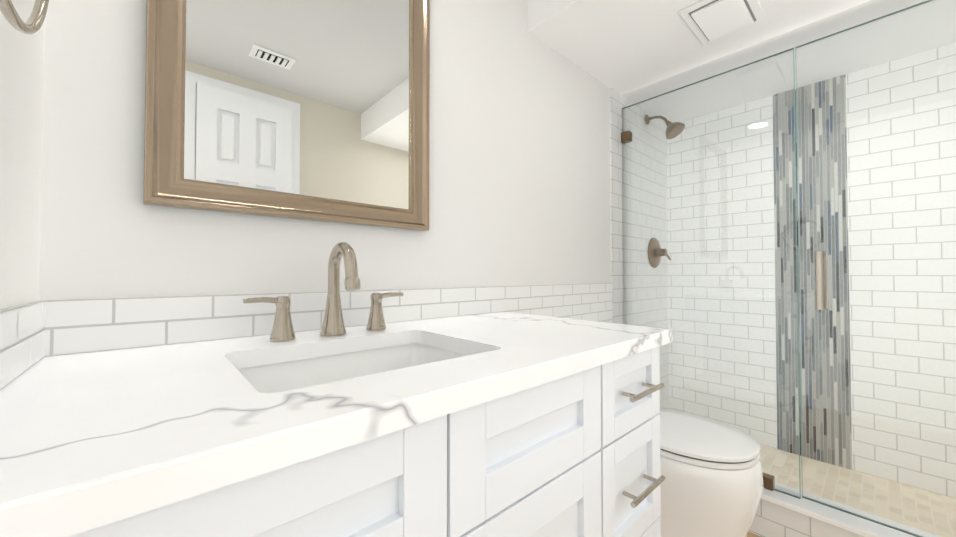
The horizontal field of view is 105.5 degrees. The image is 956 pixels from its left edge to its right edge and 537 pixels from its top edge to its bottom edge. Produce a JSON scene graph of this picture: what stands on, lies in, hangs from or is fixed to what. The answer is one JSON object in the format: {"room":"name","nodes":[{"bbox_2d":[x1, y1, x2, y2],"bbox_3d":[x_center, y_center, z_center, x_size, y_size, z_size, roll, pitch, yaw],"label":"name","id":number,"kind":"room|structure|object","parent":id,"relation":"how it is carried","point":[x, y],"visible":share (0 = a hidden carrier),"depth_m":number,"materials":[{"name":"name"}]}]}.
{"room":"bathroom","nodes":[
{"label":"bathroom","id":0,"kind":"room"},
{"bbox_2d":[0,0,44,308],"bbox_3d":[-0.199,-0.153,-0.049,0.100,2.300,1.600,1,-1,-42],"label":"wall","id":1,"kind":"structure","parent":0,"point":[21,87],"depth_m":0.49,"materials":[{"name":"white paint"}]},
{"bbox_2d":[0,301,45,389],"bbox_3d":[-0.497,0.091,0.360,0.008,0.088,0.572,1,-1,-42],"label":"backsplash","id":2,"kind":"structure","parent":1,"relation":"attached to","point":[22,338],"depth_m":0.47,"materials":[{"name":"tile"}]},
{"bbox_2d":[0,0,48,33],"bbox_3d":[-0.343,-0.305,0.235,0.059,0.260,0.234,1,-1,-42],"label":"towel ring","id":3,"kind":"object","parent":1,"relation":"attached to","point":[33,24],"visible":1,"depth_m":0.28,"materials":[{"name":"silver metal"}]},
{"bbox_2d":[39,0,610,356],"bbox_3d":[0.205,-0.128,1.457,2.714,2.300,0.100,1,-1,-42],"label":"wall","id":4,"kind":"structure","parent":0,"point":[519,168],"depth_m":1.00,"materials":[{"name":"white paint"}]},
{"bbox_2d":[143,0,429,230],"bbox_3d":[-0.372,-0.565,0.857,0.604,0.905,0.030,1,-1,-42],"label":"mirror","id":5,"kind":"object","parent":4,"relation":"attached to","point":[315,110],"visible":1,"depth_m":0.82,"materials":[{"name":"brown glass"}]},
{"bbox_2d":[40,283,611,355],"bbox_3d":[-0.018,0.105,1.180,1.817,0.088,0.008,1,-1,-42],"label":"backsplash","id":6,"kind":"structure","parent":4,"relation":"attached to","point":[79,325],"depth_m":0.75,"materials":[{"name":"tile"}]},
{"bbox_2d":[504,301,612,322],"bbox_3d":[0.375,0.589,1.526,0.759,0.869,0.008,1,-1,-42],"label":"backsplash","id":7,"kind":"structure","parent":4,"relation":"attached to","point":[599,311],"depth_m":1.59,"materials":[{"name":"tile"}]},
{"bbox_2d":[610,88,668,408],"bbox_3d":[0.917,0.069,2.021,0.697,1.925,0.008,1,-1,-42],"label":"tiled wall","id":8,"kind":"structure","parent":4,"relation":"attached to","point":[618,193],"depth_m":1.98,"materials":[{"name":"white tile"}]},
{"bbox_2d":[648,238,670,267],"bbox_3d":[1.049,-0.092,2.089,0.176,0.176,0.069,1,-1,-42],"label":"shower valve","id":9,"kind":"object","parent":8,"relation":"attached to","point":[651,252],"depth_m":2.08,"materials":[{"name":"brown metal"}]},
{"bbox_2d":[645,115,684,138],"bbox_3d":[1.027,-0.792,1.996,0.104,0.170,0.196,1,-1,-42],"label":"shower head","id":10,"kind":"object","parent":8,"relation":"attached to","point":[670,134],"depth_m":1.96},
{"bbox_2d":[749,482,939,536],"bbox_3d":[1.242,0.936,1.296,0.145,0.167,1.500,1,-1,-42],"label":"shower curb","id":11,"kind":"structure","parent":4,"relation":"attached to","point":[779,514],"depth_m":1.29,"materials":[{"name":"tile"}]},
{"bbox_2d":[621,0,955,536],"bbox_3d":[1.208,0.009,1.346,0.115,1.687,1.396,1,-1,-42],"label":"glass","id":12,"kind":"object","parent":11,"relation":"on","point":[821,293],"visible":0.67,"depth_m":1.32,"materials":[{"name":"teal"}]},
{"bbox_2d":[527,0,869,94],"bbox_3d":[0.966,-1.097,1.081,0.739,0.375,1.500,1,-1,-42],"label":"ceiling","id":13,"kind":"structure","parent":0,"point":[622,47],"depth_m":1.40,"materials":[{"name":"white paint"}]},
{"bbox_2d":[679,0,765,44],"bbox_3d":[0.873,-0.895,1.294,0.270,0.020,0.200,1,-1,-42],"label":"ceiling vent","id":14,"kind":"object","parent":13,"relation":"in","point":[708,21],"visible":1,"depth_m":1.28,"materials":[{"name":"white plastic"}]},
{"bbox_2d":[746,531,760,536],"bbox_3d":[0.740,1.037,0.843,2.714,0.050,1.700,1,-1,-42],"label":"floor","id":15,"kind":"structure","parent":0,"point":[749,534],"depth_m":1.39,"materials":[{"name":"beige tile"}]},
{"bbox_2d":[0,312,672,536],"bbox_3d":[-0.109,0.576,0.706,1.054,0.868,0.575,1,-1,-42],"label":"bathroom vanity","id":16,"kind":"object","parent":15,"relation":"on","point":[503,424],"visible":1,"depth_m":0.43,"materials":[{"name":"white"}]},
{"bbox_2d":[243,242,403,341],"bbox_3d":[-0.285,0.043,0.759,0.337,0.197,0.142,1,-1,-42],"label":"faucet","id":17,"kind":"object","parent":16,"relation":"on","point":[332,325],"visible":1,"depth_m":0.77,"materials":[{"name":"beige metal"}]},
{"bbox_2d":[658,408,763,536],"bbox_3d":[0.683,0.649,1.375,0.430,0.745,0.626,1,-1,-42],"label":"toilet","id":18,"kind":"object","parent":15,"relation":"on","point":[712,482],"visible":0.38,"depth_m":1.15,"materials":[{"name":"white ceramic"}]},
{"bbox_2d":[759,444,955,536],"bbox_3d":[1.482,0.969,1.511,0.519,0.110,1.500,1,-1,-42],"label":"shower floor","id":19,"kind":"structure","parent":15,"relation":"on","point":[850,485],"depth_m":1.48,"materials":[{"name":"tile"}]},
{"bbox_2d":[623,0,955,125],"bbox_3d":[1.458,-1.089,1.524,0.584,0.375,1.500,1,-1,-42],"label":"soffit","id":20,"kind":"structure","parent":0,"point":[850,17],"depth_m":1.54,"materials":[{"name":"white paint"}]},
{"bbox_2d":[667,43,955,497],"bbox_3d":[1.745,-0.123,1.699,0.100,2.300,1.600,1,-1,-42],"label":"wall","id":21,"kind":"structure","parent":0,"point":[692,236],"depth_m":1.63,"materials":[{"name":"tile"}]},
{"bbox_2d":[773,74,851,469],"bbox_3d":[1.613,0.010,1.766,0.004,1.815,0.265,1,-1,-42],"label":"mosaic","id":22,"kind":"object","parent":21,"relation":"attached to","point":[789,297],"depth_m":1.76}
]}

